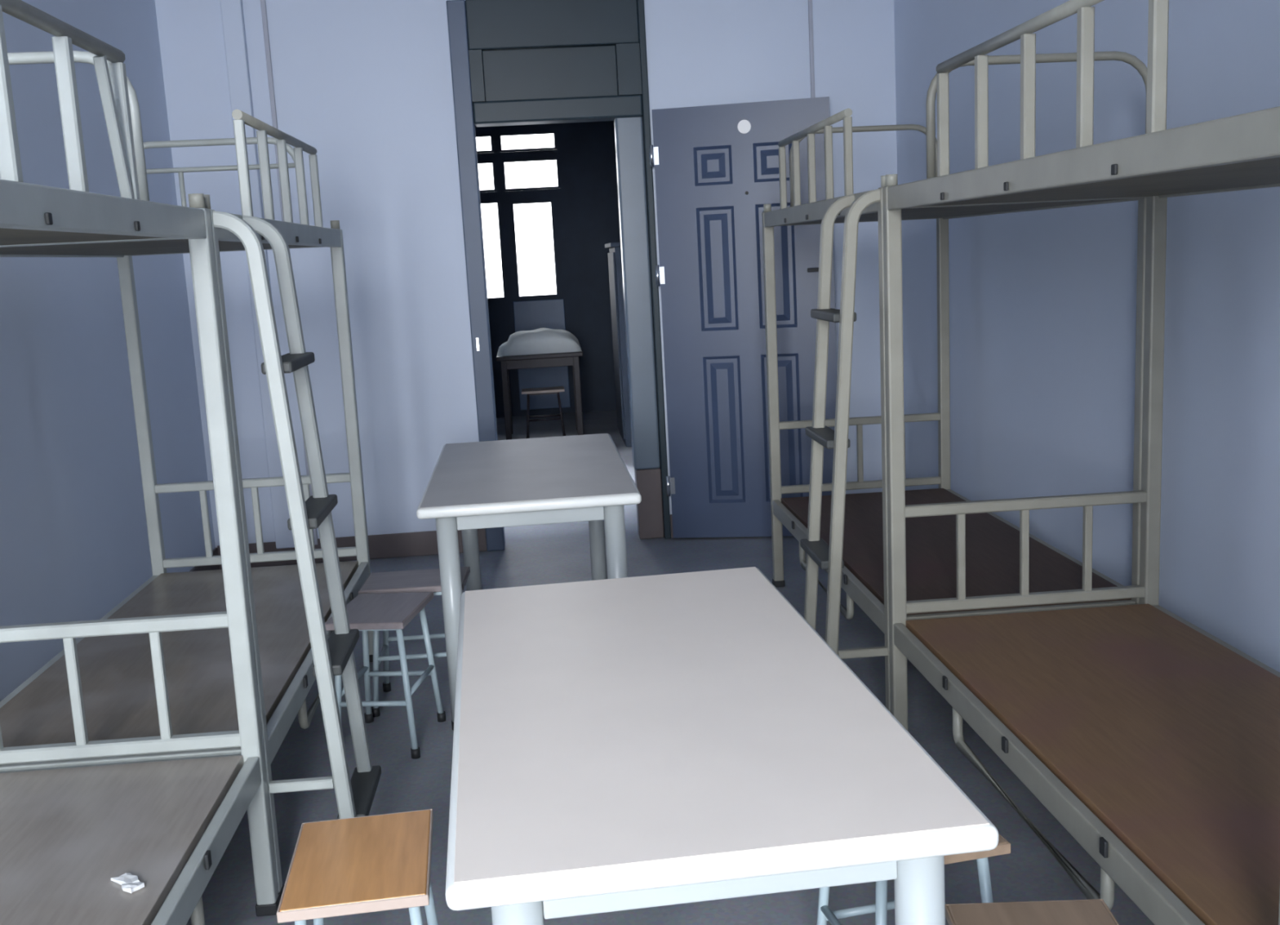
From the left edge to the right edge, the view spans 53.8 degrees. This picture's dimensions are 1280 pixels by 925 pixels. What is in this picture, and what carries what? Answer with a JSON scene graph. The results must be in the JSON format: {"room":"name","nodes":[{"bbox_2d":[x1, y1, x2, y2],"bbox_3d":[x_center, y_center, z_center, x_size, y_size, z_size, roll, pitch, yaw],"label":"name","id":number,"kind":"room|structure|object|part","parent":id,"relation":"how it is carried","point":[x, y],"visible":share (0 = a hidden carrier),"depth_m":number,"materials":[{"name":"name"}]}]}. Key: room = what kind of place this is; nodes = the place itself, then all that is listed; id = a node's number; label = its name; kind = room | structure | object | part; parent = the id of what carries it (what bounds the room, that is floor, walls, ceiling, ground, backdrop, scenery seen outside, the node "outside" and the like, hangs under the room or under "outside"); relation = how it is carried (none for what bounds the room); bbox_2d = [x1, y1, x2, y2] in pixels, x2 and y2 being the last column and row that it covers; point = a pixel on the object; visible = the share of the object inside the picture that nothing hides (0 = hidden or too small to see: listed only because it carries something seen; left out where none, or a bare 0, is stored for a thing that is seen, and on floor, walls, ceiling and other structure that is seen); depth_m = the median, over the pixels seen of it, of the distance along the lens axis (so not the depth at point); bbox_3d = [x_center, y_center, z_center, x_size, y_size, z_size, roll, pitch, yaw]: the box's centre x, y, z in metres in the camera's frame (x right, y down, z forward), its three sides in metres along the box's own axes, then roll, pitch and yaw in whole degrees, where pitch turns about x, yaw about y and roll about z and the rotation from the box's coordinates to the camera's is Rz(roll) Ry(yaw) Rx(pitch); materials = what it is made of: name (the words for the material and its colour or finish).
{"room":"dormitory room","nodes":[
{"label":"dormitory room","id":0,"kind":"room"},
{"bbox_2d":[0,0,215,701],"bbox_3d":[-2.054,-0.296,1.772,0.200,3.300,9.511,-4,9,-4],"label":"wall","id":1,"kind":"structure","parent":0,"point":[74,544],"depth_m":4.96,"materials":[{"name":"paint"}]},
{"bbox_2d":[189,547,219,571],"bbox_3d":[-1.873,1.248,2.136,0.012,0.120,9.311,-4,9,-4],"label":"baseboard","id":2,"kind":"structure","parent":1,"relation":"attached to","point":[215,550],"depth_m":6.51,"materials":[{"name":"wood"}]},
{"bbox_2d":[155,0,897,550],"bbox_3d":[-0.490,-1.195,6.699,4.130,3.300,0.220,-4,9,-4],"label":"wall","id":3,"kind":"structure","parent":0,"point":[366,85],"depth_m":6.53,"materials":[{"name":"paint"}]},
{"bbox_2d":[219,0,294,548],"bbox_3d":[-1.965,-1.125,6.452,0.100,3.200,0.050,-4,9,-4],"label":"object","id":4,"kind":"structure","parent":3,"relation":"attached to","point":[232,11],"depth_m":6.39,"materials":[{"name":"paint"}]},
{"bbox_2d":[260,0,317,544],"bbox_3d":[-1.816,-1.138,6.479,0.023,3.200,0.018,-4,9,-4],"label":"trim","id":5,"kind":"structure","parent":3,"relation":"attached to","point":[263,4],"depth_m":6.35,"materials":[{"name":"plastic"}]},
{"bbox_2d":[217,528,486,569],"bbox_3d":[-1.536,0.460,6.761,1.417,0.130,0.014,-4,9,-4],"label":"baseboard","id":6,"kind":"structure","parent":3,"relation":"attached to","point":[419,543],"depth_m":6.77,"materials":[{"name":"wood"}]},
{"bbox_2d":[446,0,836,551],"bbox_3d":[0.046,-0.984,6.647,1.925,2.844,0.325,-2,9,5],"label":"door","id":7,"kind":"structure","parent":3,"relation":"in","point":[513,62],"depth_m":6.55,"materials":[{"name":"blue wood"}]},
{"bbox_3d":[-0.851,-0.620,6.623,0.015,0.070,0.002,-4,9,-4],"label":"strike plate","id":8,"kind":"part","parent":7,"relation":"part of","materials":[{"name":"metal"}]},
{"bbox_3d":[-0.460,-1.996,6.484,0.683,0.253,0.025,-4,9,-4],"label":"transom panel","id":9,"kind":"part","parent":7,"relation":"part of","materials":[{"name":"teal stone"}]},
{"bbox_3d":[-0.439,-2.069,6.509,0.868,0.609,0.165,-4,9,-4],"label":"transom frame","id":10,"kind":"part","parent":7,"relation":"part of","materials":[{"name":"grey wood"}]},
{"bbox_3d":[0.050,0.217,6.932,0.134,0.383,0.127,-4,9,-4],"label":"kick panel","id":11,"kind":"part","parent":7,"relation":"part of","materials":[{"name":"brown wood"}]},
{"bbox_3d":[0.908,-0.994,6.439,0.105,0.100,0.060,-1,10,10],"label":"lock handle","id":12,"kind":"part","parent":7,"relation":"part of","materials":[{"name":"grey metal"}]},
{"bbox_2d":[670,514,673,537],"bbox_3d":[0.807,0.306,6.928,1.287,0.130,0.014,-4,9,-4],"label":"baseboard","id":13,"kind":"structure","parent":3,"relation":"attached to","point":[671,518],"depth_m":6.88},
{"bbox_2d":[808,0,814,97],"bbox_3d":[0.933,-1.319,6.674,0.020,3.200,0.018,-4,9,-4],"label":"trim","id":14,"kind":"structure","parent":3,"relation":"attached to","point":[810,2],"depth_m":6.53,"materials":[{"name":"plastic"}]},
{"bbox_2d":[475,120,620,417],"bbox_3d":[-1.014,-1.940,12.449,3.400,2.950,0.080,-4,9,-4],"label":"wall","id":15,"kind":"structure","parent":0,"point":[586,204],"depth_m":12.41,"materials":[{"name":"paint"}]},
{"bbox_2d":[475,131,570,410],"bbox_3d":[-1.344,-1.845,12.407,1.225,2.690,0.060,-4,9,-4],"label":"window","id":16,"kind":"structure","parent":15,"relation":"in","point":[529,315],"depth_m":12.46,"materials":[{"name":"clear glass"}]},
{"bbox_3d":[-1.718,-3.061,12.164,0.605,0.175,0.011,-4,9,-4],"label":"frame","id":17,"kind":"part","parent":16,"relation":"part of","materials":[{"name":"white glass"}]},
{"bbox_3d":[-1.701,-2.755,12.214,0.605,0.295,0.011,-4,9,-4],"label":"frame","id":18,"kind":"part","parent":16,"relation":"part of","materials":[{"name":"white glass"}]},
{"bbox_3d":[-1.654,-2.056,12.331,0.625,0.955,0.011,-4,9,-4],"label":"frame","id":19,"kind":"part","parent":16,"relation":"part of","materials":[{"name":"white glass"}]},
{"bbox_3d":[-1.086,-3.102,12.209,0.555,0.175,0.011,-4,9,-4],"label":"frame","id":20,"kind":"part","parent":16,"relation":"part of","materials":[{"name":"white glass"}]},
{"bbox_3d":[-1.057,-2.797,12.260,0.550,0.295,0.011,-4,9,-4],"label":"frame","id":21,"kind":"part","parent":16,"relation":"part of","materials":[{"name":"white glass"}]},
{"bbox_3d":[-1.029,-2.087,12.377,0.410,0.935,0.011,-4,9,-4],"label":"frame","id":22,"kind":"part","parent":16,"relation":"part of","materials":[{"name":"white glass"}]},
{"bbox_3d":[-0.973,-1.070,12.542,0.500,1.080,0.020,-4,9,-4],"label":"door panel","id":23,"kind":"part","parent":16,"relation":"part of","materials":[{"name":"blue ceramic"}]},
{"bbox_2d":[150,409,1154,924],"bbox_3d":[-0.322,0.765,5.229,8.000,0.100,15.700,-4,9,-4],"label":"floor","id":24,"kind":"structure","parent":0,"point":[552,553],"depth_m":3.88,"materials":[{"name":"stone"}]},
{"bbox_2d":[0,0,280,924],"bbox_3d":[-1.263,0.279,1.901,0.838,2.037,2.081,-3,9,-4],"label":"bunk bed","id":25,"kind":"object","parent":24,"relation":"on","point":[65,832],"visible":0.98,"depth_m":2.69,"materials":[{"name":"grey metal"}]},
{"bbox_3d":[-0.919,-0.660,1.780,0.026,0.027,1.119,-3,9,-4],"label":"guard rail","id":26,"kind":"part","parent":25,"relation":"part of","materials":[{"name":"grey metal"}]},
{"bbox_3d":[-1.377,-0.509,2.796,0.738,0.057,0.028,-3,9,-4],"label":"rail","id":27,"kind":"part","parent":25,"relation":"part of","materials":[{"name":"grey metal"}]},
{"bbox_3d":[-0.899,-0.371,1.826,0.028,0.065,1.985,-3,9,-4],"label":"rail","id":28,"kind":"part","parent":25,"relation":"part of","materials":[{"name":"grey metal"}]},
{"bbox_3d":[-1.334,0.391,2.944,0.738,0.033,0.033,-3,9,-4],"label":"headboard rail","id":29,"kind":"part","parent":25,"relation":"part of","materials":[{"name":"grey metal"}]},
{"bbox_3d":[-1.320,0.681,2.992,0.738,0.033,0.033,-3,9,-4],"label":"headboard rail","id":30,"kind":"part","parent":25,"relation":"part of","materials":[{"name":"grey metal"}]},
{"bbox_3d":[-1.317,0.752,3.004,0.738,0.058,0.028,-3,9,-4],"label":"rail","id":31,"kind":"part","parent":25,"relation":"part of","materials":[{"name":"grey metal"}]},
{"bbox_2d":[111,872,144,893],"bbox_3d":[-0.965,0.791,2.385,0.038,0.011,0.082,-12,13,-42],"label":"paper scrap","id":32,"kind":"object","parent":25,"relation":"on","point":[130,883],"visible":1,"depth_m":2.38,"materials":[{"name":"white paper"}]},
{"bbox_3d":[-0.851,0.975,2.092,0.027,0.120,0.907,-3,9,-4],"label":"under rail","id":33,"kind":"part","parent":25,"relation":"part of","materials":[{"name":"grey metal"}]},
{"bbox_3d":[-0.839,0.890,2.034,0.028,0.066,1.985,-3,9,-4],"label":"rail","id":34,"kind":"part","parent":25,"relation":"part of","materials":[{"name":"grey metal"}]},
{"bbox_3d":[-0.949,0.260,2.955,0.045,1.678,0.045,-3,9,-4],"label":"post","id":35,"kind":"part","parent":25,"relation":"part of","materials":[{"name":"beige metal"}]},
{"bbox_2d":[0,109,381,897],"bbox_3d":[-1.321,-0.048,3.900,1.049,2.037,1.965,-3,9,-4],"label":"bunk bed","id":36,"kind":"object","parent":24,"relation":"on","point":[291,606],"visible":0.73,"depth_m":3.48,"materials":[{"name":"grey metal"}]},
{"bbox_3d":[-1.854,-0.645,3.760,0.028,0.065,1.869,-3,9,-4],"label":"rail","id":37,"kind":"part","parent":36,"relation":"part of","materials":[{"name":"grey metal"}]},
{"bbox_3d":[-1.794,0.616,3.968,0.028,0.066,1.869,-3,9,-4],"label":"rail","id":38,"kind":"part","parent":36,"relation":"part of","materials":[{"name":"grey metal"}]},
{"bbox_3d":[-1.381,-0.517,2.847,0.738,0.057,0.028,-3,9,-4],"label":"rail","id":39,"kind":"part","parent":36,"relation":"part of","materials":[{"name":"grey metal"}]},
{"bbox_3d":[-1.321,0.744,3.055,0.738,0.058,0.028,-3,9,-4],"label":"rail","id":40,"kind":"part","parent":36,"relation":"part of","materials":[{"name":"grey metal"}]},
{"bbox_3d":[-1.887,-0.005,4.833,0.045,1.678,0.045,-3,9,-4],"label":"post","id":41,"kind":"part","parent":36,"relation":"part of","materials":[{"name":"grey metal"}]},
{"bbox_3d":[-1.535,-0.820,4.731,0.738,0.057,0.028,-3,9,-4],"label":"rail","id":42,"kind":"part","parent":36,"relation":"part of","materials":[{"name":"grey metal"}]},
{"bbox_3d":[-0.954,0.252,3.006,0.045,1.678,0.045,-3,9,-4],"label":"post","id":43,"kind":"part","parent":36,"relation":"part of","materials":[{"name":"grey metal"}]},
{"bbox_3d":[-1.492,0.079,4.879,0.738,0.033,0.033,-3,9,-4],"label":"headboard rail","id":44,"kind":"part","parent":36,"relation":"part of","materials":[{"name":"grey metal"}]},
{"bbox_3d":[-1.478,0.370,4.927,0.738,0.033,0.033,-3,9,-4],"label":"headboard rail","id":45,"kind":"part","parent":36,"relation":"part of","materials":[{"name":"grey metal"}]},
{"bbox_3d":[-1.085,-0.987,3.810,0.026,0.027,1.124,-3,9,-4],"label":"guard rail","id":46,"kind":"part","parent":36,"relation":"part of","materials":[{"name":"grey metal"}]},
{"bbox_3d":[-1.062,-0.692,3.818,0.028,0.065,1.869,-3,9,-4],"label":"rail","id":47,"kind":"part","parent":36,"relation":"part of","materials":[{"name":"grey metal"}]},
{"bbox_3d":[-1.011,0.659,4.059,0.027,0.120,0.843,-3,9,-4],"label":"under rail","id":48,"kind":"part","parent":36,"relation":"part of","materials":[{"name":"beige metal"}]},
{"bbox_3d":[-1.002,0.569,4.026,0.028,0.066,1.869,-3,9,-4],"label":"rail","id":49,"kind":"part","parent":36,"relation":"part of","materials":[{"name":"grey metal"}]},
{"bbox_3d":[-1.108,-0.051,4.889,0.045,1.678,0.045,-3,9,-4],"label":"post","id":50,"kind":"part","parent":36,"relation":"part of","materials":[{"name":"grey metal"}]},
{"bbox_2d":[276,808,438,924],"bbox_3d":[-0.513,0.962,2.412,0.285,0.450,0.360,-4,9,-7],"label":"stool","id":51,"kind":"object","parent":24,"relation":"on","point":[353,865],"visible":1,"depth_m":2.33,"materials":[{"name":"orange wood"}]},
{"bbox_3d":[-0.605,0.997,2.259,0.021,0.419,0.065,3,11,34],"label":"leg","id":52,"kind":"part","parent":51,"relation":"part of","materials":[{"name":"white metal"}]},
{"bbox_3d":[-0.645,0.953,2.536,0.065,0.419,0.021,5,12,40],"label":"leg","id":53,"kind":"part","parent":51,"relation":"part of","materials":[{"name":"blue metal"}]},
{"bbox_3d":[-0.382,0.980,2.288,0.065,0.419,0.021,5,12,40],"label":"leg","id":54,"kind":"part","parent":51,"relation":"part of","materials":[{"name":"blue metal"}]},
{"bbox_3d":[-0.421,0.936,2.565,0.021,0.419,0.065,3,11,34],"label":"leg","id":55,"kind":"part","parent":51,"relation":"part of","materials":[{"name":"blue metal"}]},
{"bbox_2d":[324,591,445,759],"bbox_3d":[-0.834,0.693,4.144,0.285,0.450,0.360,-2,9,6],"label":"stool","id":56,"kind":"object","parent":24,"relation":"on","point":[366,612],"visible":0.79,"depth_m":4.09,"materials":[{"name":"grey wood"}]},
{"bbox_3d":[-0.961,0.725,4.018,0.065,0.419,0.021,-11,12,-40],"label":"leg","id":57,"kind":"part","parent":56,"relation":"part of","materials":[{"name":"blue metal"}]},
{"bbox_3d":[-0.931,0.677,4.296,0.021,0.419,0.065,-10,11,-35],"label":"leg","id":58,"kind":"part","parent":56,"relation":"part of","materials":[{"name":"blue metal"}]},
{"bbox_3d":[-0.846,0.481,4.109,0.252,0.020,0.352,-2,9,6],"label":"seat","id":59,"kind":"part","parent":56,"relation":"part of","materials":[{"name":"grey wood"}]},
{"bbox_3d":[-0.845,0.500,4.112,0.216,0.016,0.270,-2,9,6],"label":"seat frame","id":60,"kind":"part","parent":56,"relation":"part of","materials":[{"name":"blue metal"}]},
{"bbox_3d":[-0.737,0.717,3.993,0.021,0.419,0.065,-10,11,-35],"label":"leg","id":61,"kind":"part","parent":56,"relation":"part of","materials":[{"name":"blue metal"}]},
{"bbox_3d":[-0.707,0.670,4.270,0.065,0.419,0.021,-11,12,-40],"label":"leg","id":62,"kind":"part","parent":56,"relation":"part of","materials":[{"name":"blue metal"}]},
{"bbox_2d":[358,566,470,716],"bbox_3d":[-0.781,0.631,4.499,0.360,0.450,0.285,-3,9,-2],"label":"stool","id":63,"kind":"object","parent":24,"relation":"on","point":[425,580],"visible":0.54,"depth_m":4.40,"materials":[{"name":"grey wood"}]},
{"bbox_3d":[-0.917,0.662,4.383,0.065,0.419,0.021,-12,13,-44],"label":"leg","id":64,"kind":"part","parent":63,"relation":"part of","materials":[{"name":"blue metal"}]},
{"bbox_3d":[-0.927,0.626,4.606,0.065,0.419,0.021,5,12,40],"label":"leg","id":65,"kind":"part","parent":63,"relation":"part of","materials":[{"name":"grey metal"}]},
{"bbox_3d":[-0.793,0.419,4.464,0.352,0.020,0.252,-3,9,-2],"label":"seat","id":66,"kind":"part","parent":63,"relation":"part of","materials":[{"name":"grey wood"}]},
{"bbox_3d":[-0.792,0.438,4.467,0.270,0.016,0.216,-3,9,-2],"label":"seat frame","id":67,"kind":"part","parent":63,"relation":"part of","materials":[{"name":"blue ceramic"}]},
{"bbox_2d":[416,433,641,730],"bbox_3d":[-0.403,0.389,4.846,0.726,0.773,1.460,-4,9,-5],"label":"table","id":68,"kind":"object","parent":24,"relation":"on","point":[472,486],"visible":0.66,"depth_m":4.27,"materials":[{"name":"laminate"}]},
{"bbox_3d":[-0.616,0.524,4.182,0.068,0.722,0.068,-4,9,-5],"label":"leg","id":69,"kind":"part","parent":68,"relation":"part of","materials":[{"name":"metal"}]},
{"bbox_3d":[-0.737,0.318,5.470,0.068,0.722,0.068,-4,9,-5],"label":"leg","id":70,"kind":"part","parent":68,"relation":"part of","materials":[{"name":"metal"}]},
{"bbox_3d":[-0.190,0.281,5.515,0.068,0.722,0.068,-4,9,-5],"label":"leg","id":71,"kind":"part","parent":68,"relation":"part of","materials":[{"name":"metal"}]},
{"bbox_3d":[-0.068,0.487,4.227,0.068,0.722,0.068,-4,9,-5],"label":"leg","id":72,"kind":"part","parent":68,"relation":"part of","materials":[{"name":"metal"}]},
{"bbox_2d":[496,350,583,439],"bbox_3d":[-0.861,-0.603,11.112,0.740,0.735,0.560,-4,9,-4],"label":"desk","id":73,"kind":"object","parent":24,"relation":"on","point":[571,358],"visible":0.79,"depth_m":10.83,"materials":[{"name":"brown wood"}]},
{"bbox_3d":[-1.150,-0.529,10.867,0.050,0.700,0.050,-4,9,-4],"label":"leg","id":74,"kind":"part","parent":73,"relation":"part of","materials":[{"name":"brown wood"}]},
{"bbox_3d":[-1.187,-0.602,11.319,0.050,0.700,0.050,-4,9,-4],"label":"leg","id":75,"kind":"part","parent":73,"relation":"part of","materials":[{"name":"brown wood"}]},
{"bbox_2d":[497,328,582,355],"bbox_3d":[-0.886,-1.068,11.035,0.739,0.205,0.460,-4,9,-4],"label":"quilt","id":76,"kind":"object","parent":73,"relation":"on","point":[540,340],"visible":1,"depth_m":10.84,"materials":[{"name":"white fabric"}]},
{"bbox_3d":[-0.570,-0.643,11.363,0.050,0.700,0.050,-4,9,-4],"label":"leg","id":77,"kind":"part","parent":73,"relation":"part of","materials":[{"name":"brown wood"}]},
{"bbox_3d":[-0.533,-0.570,10.911,0.050,0.700,0.050,-4,9,-4],"label":"leg","id":78,"kind":"part","parent":73,"relation":"part of","materials":[{"name":"brown wood"}]},
{"bbox_2d":[521,386,565,438],"bbox_3d":[-0.813,-0.403,10.762,0.360,0.450,0.285,-4,9,-4],"label":"stool","id":79,"kind":"object","parent":24,"relation":"on","point":[546,390],"visible":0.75,"depth_m":10.64,"materials":[{"name":"brown wood"}]},
{"bbox_3d":[-0.945,-0.371,10.642,0.054,0.419,0.051,-4,9,-4],"label":"leg","id":80,"kind":"part","parent":79,"relation":"part of","materials":[{"name":"brown wood"}]},
{"bbox_3d":[-0.824,-0.615,10.727,0.352,0.020,0.252,-4,9,-4],"label":"seat","id":81,"kind":"part","parent":79,"relation":"part of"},
{"bbox_3d":[-0.823,-0.596,10.730,0.270,0.016,0.216,-4,9,-4],"label":"seat frame","id":82,"kind":"part","parent":79,"relation":"part of","materials":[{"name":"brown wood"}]},
{"bbox_3d":[-0.663,-0.390,10.662,0.065,0.419,0.021,4,12,38],"label":"leg","id":83,"kind":"part","parent":79,"relation":"part of","materials":[{"name":"brown wood"}]},
{"bbox_2d":[604,242,631,446],"bbox_3d":[0.117,-1.013,10.506,0.685,1.635,0.860,-4,9,-4],"label":"wardrobe","id":84,"kind":"object","parent":24,"relation":"on","point":[615,264],"visible":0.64,"depth_m":10.17,"materials":[{"name":"grey metal"}]},
{"bbox_3d":[0.075,-1.801,10.376,0.685,0.035,0.860,-4,9,-4],"label":"panel","id":85,"kind":"part","parent":84,"relation":"part of","materials":[{"name":"grey metal"}]},
{"bbox_3d":[-0.198,-0.986,10.495,0.015,1.500,0.760,-4,9,-4],"label":"door","id":86,"kind":"part","parent":84,"relation":"part of","materials":[{"name":"grey metal"}]},
{"bbox_2d":[444,566,999,924],"bbox_3d":[0.044,0.771,2.393,0.726,0.773,1.460,-4,9,-7],"label":"table","id":87,"kind":"object","parent":24,"relation":"on","point":[636,742],"visible":1,"depth_m":1.91,"materials":[{"name":"laminate"}]},
{"bbox_3d":[-0.145,0.906,1.721,0.068,0.722,0.068,-4,9,-7],"label":"leg","id":88,"kind":"part","parent":87,"relation":"part of","materials":[{"name":"metal"}]},
{"bbox_3d":[0.400,0.866,1.785,0.068,0.722,0.068,-4,9,-7],"label":"leg","id":89,"kind":"part","parent":87,"relation":"part of","materials":[{"name":"metal"}]},
{"bbox_2d":[816,833,1010,924],"bbox_3d":[0.518,0.896,2.471,0.285,0.450,0.360,-5,10,-12],"label":"stool","id":90,"kind":"object","parent":24,"relation":"on","point":[824,913],"visible":0.29,"depth_m":2.34,"materials":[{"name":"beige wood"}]},
{"bbox_3d":[0.376,0.890,2.584,0.065,0.419,0.021,3,11,35],"label":"leg","id":91,"kind":"part","parent":90,"relation":"part of","materials":[{"name":"white metal"}]},
{"bbox_3d":[0.440,0.932,2.311,0.021,0.419,0.065,2,11,29],"label":"leg","id":92,"kind":"part","parent":90,"relation":"part of","materials":[{"name":"white metal"}]},
{"bbox_3d":[0.660,0.912,2.360,0.065,0.419,0.021,3,11,35],"label":"leg","id":93,"kind":"part","parent":90,"relation":"part of","materials":[{"name":"white metal"}]},
{"bbox_3d":[0.506,0.684,2.436,0.252,0.020,0.352,-5,10,-12],"label":"seat","id":94,"kind":"part","parent":90,"relation":"part of","materials":[{"name":"beige wood"}]},
{"bbox_2d":[761,108,1146,711],"bbox_3d":[0.950,-0.302,4.718,1.049,2.037,1.965,-3,9,-4],"label":"bunk bed","id":95,"kind":"object","parent":24,"relation":"on","point":[842,534],"visible":0.69,"depth_m":4.29,"materials":[{"name":"beige metal"}]},
{"bbox_3d":[0.598,-0.272,5.666,0.045,1.678,0.045,-3,9,-4],"label":"post","id":96,"kind":"part","parent":95,"relation":"part of","materials":[{"name":"grey metal"}]},
{"bbox_3d":[0.621,-1.207,4.587,0.026,0.027,1.124,-3,9,-4],"label":"guard rail","id":97,"kind":"part","parent":95,"relation":"part of","materials":[{"name":"grey metal"}]},
{"bbox_3d":[0.631,-0.912,4.593,0.028,0.065,1.869,-3,9,-4],"label":"rail","id":98,"kind":"part","parent":95,"relation":"part of","materials":[{"name":"grey metal"}]},
{"bbox_3d":[0.706,0.438,4.836,0.027,0.120,0.843,-3,9,-4],"label":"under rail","id":99,"kind":"part","parent":95,"relation":"part of","materials":[{"name":"grey metal"}]},
{"bbox_3d":[0.691,0.349,4.801,0.028,0.066,1.869,-3,9,-4],"label":"rail","id":100,"kind":"part","parent":95,"relation":"part of","materials":[{"name":"grey metal"}]},
{"bbox_3d":[0.950,-1.087,5.564,0.738,0.057,0.028,-3,9,-4],"label":"rail","id":101,"kind":"part","parent":95,"relation":"part of","materials":[{"name":"grey metal"}]},
{"bbox_3d":[0.993,-0.188,5.712,0.738,0.033,0.033,-3,9,-4],"label":"headboard rail","id":102,"kind":"part","parent":95,"relation":"part of","materials":[{"name":"grey metal"}]},
{"bbox_3d":[1.007,0.103,5.760,0.738,0.033,0.033,-3,9,-4],"label":"headboard rail","id":103,"kind":"part","parent":95,"relation":"part of","materials":[{"name":"grey metal"}]},
{"bbox_3d":[0.752,0.031,3.783,0.045,1.678,0.045,-3,9,-4],"label":"post","id":104,"kind":"part","parent":95,"relation":"part of","materials":[{"name":"grey metal"}]},
{"bbox_3d":[1.377,-0.318,5.723,0.045,1.678,0.045,-3,9,-4],"label":"post","id":105,"kind":"part","parent":95,"relation":"part of","materials":[{"name":"grey metal"}]},
{"bbox_3d":[1.164,0.477,3.888,0.738,0.058,0.028,-3,9,-4],"label":"rail","id":106,"kind":"part","parent":95,"relation":"part of","materials":[{"name":"grey metal"}]},
{"bbox_3d":[1.104,-0.784,3.680,0.738,0.057,0.028,-3,9,-4],"label":"rail","id":107,"kind":"part","parent":95,"relation":"part of","materials":[{"name":"grey metal"}]},
{"bbox_3d":[1.483,0.302,4.859,0.028,0.066,1.869,-3,9,-4],"label":"rail","id":108,"kind":"part","parent":95,"relation":"part of","materials":[{"name":"grey metal"}]},
{"bbox_3d":[1.423,-0.959,4.651,0.028,0.065,1.869,-3,9,-4],"label":"rail","id":109,"kind":"part","parent":95,"relation":"part of","materials":[{"name":"grey metal"}]},
{"bbox_3d":[1.532,-0.015,3.839,0.045,1.678,0.045,-3,9,-4],"label":"post","id":110,"kind":"part","parent":95,"relation":"part of","materials":[{"name":"grey metal"}]},
{"bbox_2d":[945,898,1119,924],"bbox_3d":[0.641,0.976,1.948,0.285,0.450,0.360,-3,9,2],"label":"stool","id":111,"kind":"object","parent":24,"relation":"on","point":[1094,911],"visible":0.9,"depth_m":2.05,"materials":[{"name":"beige wood"}]},
{"bbox_2d":[882,0,1279,924],"bbox_3d":[1.218,0.012,2.733,0.838,2.037,2.081,-3,9,-4],"label":"bunk bed","id":112,"kind":"object","parent":24,"relation":"on","point":[1151,738],"visible":0.94,"depth_m":2.93,"materials":[{"name":"beige metal"}]},
{"bbox_3d":[0.756,0.040,3.732,0.045,1.678,0.045,-3,9,-4],"label":"post","id":113,"kind":"part","parent":112,"relation":"part of","materials":[{"name":"grey metal"}]},
{"bbox_3d":[0.786,-0.880,2.557,0.026,0.027,1.119,-3,9,-4],"label":"guard rail","id":114,"kind":"part","parent":112,"relation":"part of","materials":[{"name":"grey metal"}]},
{"bbox_3d":[1.168,0.486,3.837,0.738,0.058,0.028,-3,9,-4],"label":"rail","id":115,"kind":"part","parent":112,"relation":"part of","materials":[{"name":"grey metal"}]},
{"bbox_3d":[1.165,0.415,3.825,0.738,0.033,0.033,-3,9,-4],"label":"headboard rail","id":116,"kind":"part","parent":112,"relation":"part of","materials":[{"name":"grey metal"}]},
{"bbox_3d":[1.151,0.124,3.777,0.738,0.033,0.033,-3,9,-4],"label":"headboard rail","id":117,"kind":"part","parent":112,"relation":"part of","materials":[{"name":"grey metal"}]},
{"bbox_3d":[1.109,-0.775,3.629,0.738,0.057,0.028,-3,9,-4],"label":"rail","id":118,"kind":"part","parent":112,"relation":"part of","materials":[{"name":"grey metal"}]},
{"bbox_3d":[0.867,0.754,2.870,0.027,0.120,0.907,-3,9,-4],"label":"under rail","id":119,"kind":"part","parent":112,"relation":"part of","materials":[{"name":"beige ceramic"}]},
{"bbox_3d":[0.854,0.670,2.810,0.028,0.066,1.985,-3,9,-4],"label":"rail","id":120,"kind":"part","parent":112,"relation":"part of","materials":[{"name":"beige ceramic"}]},
{"bbox_3d":[0.794,-0.591,2.602,0.028,0.065,1.985,-3,9,-4],"label":"rail","id":121,"kind":"part","parent":112,"relation":"part of","materials":[{"name":"grey metal"}]},
{"bbox_3d":[1.536,-0.007,3.788,0.045,1.678,0.045,-3,9,-4],"label":"post","id":122,"kind":"part","parent":112,"relation":"part of","materials":[{"name":"grey metal"}]},
{"bbox_3d":[1.646,0.623,2.867,0.028,0.066,1.985,-3,9,-4],"label":"rail","id":123,"kind":"part","parent":112,"relation":"part of","materials":[{"name":"grey metal"}]},
{"bbox_3d":[1.586,-0.638,2.659,0.028,0.065,1.985,-3,9,-4],"label":"rail","id":124,"kind":"part","parent":112,"relation":"part of","materials":[{"name":"grey metal"}]},
{"bbox_3d":[0.920,0.361,1.734,0.045,1.678,0.045,-3,9,-4],"label":"post","id":125,"kind":"part","parent":112,"relation":"part of","materials":[{"name":"beige metal"}]},
{"bbox_2d":[893,0,1279,672],"bbox_3d":[1.857,-0.553,2.050,0.200,3.300,9.511,-4,9,-4],"label":"wall","id":126,"kind":"structure","parent":0,"point":[1042,303],"depth_m":4.29,"materials":[{"name":"paint"}]}
]}

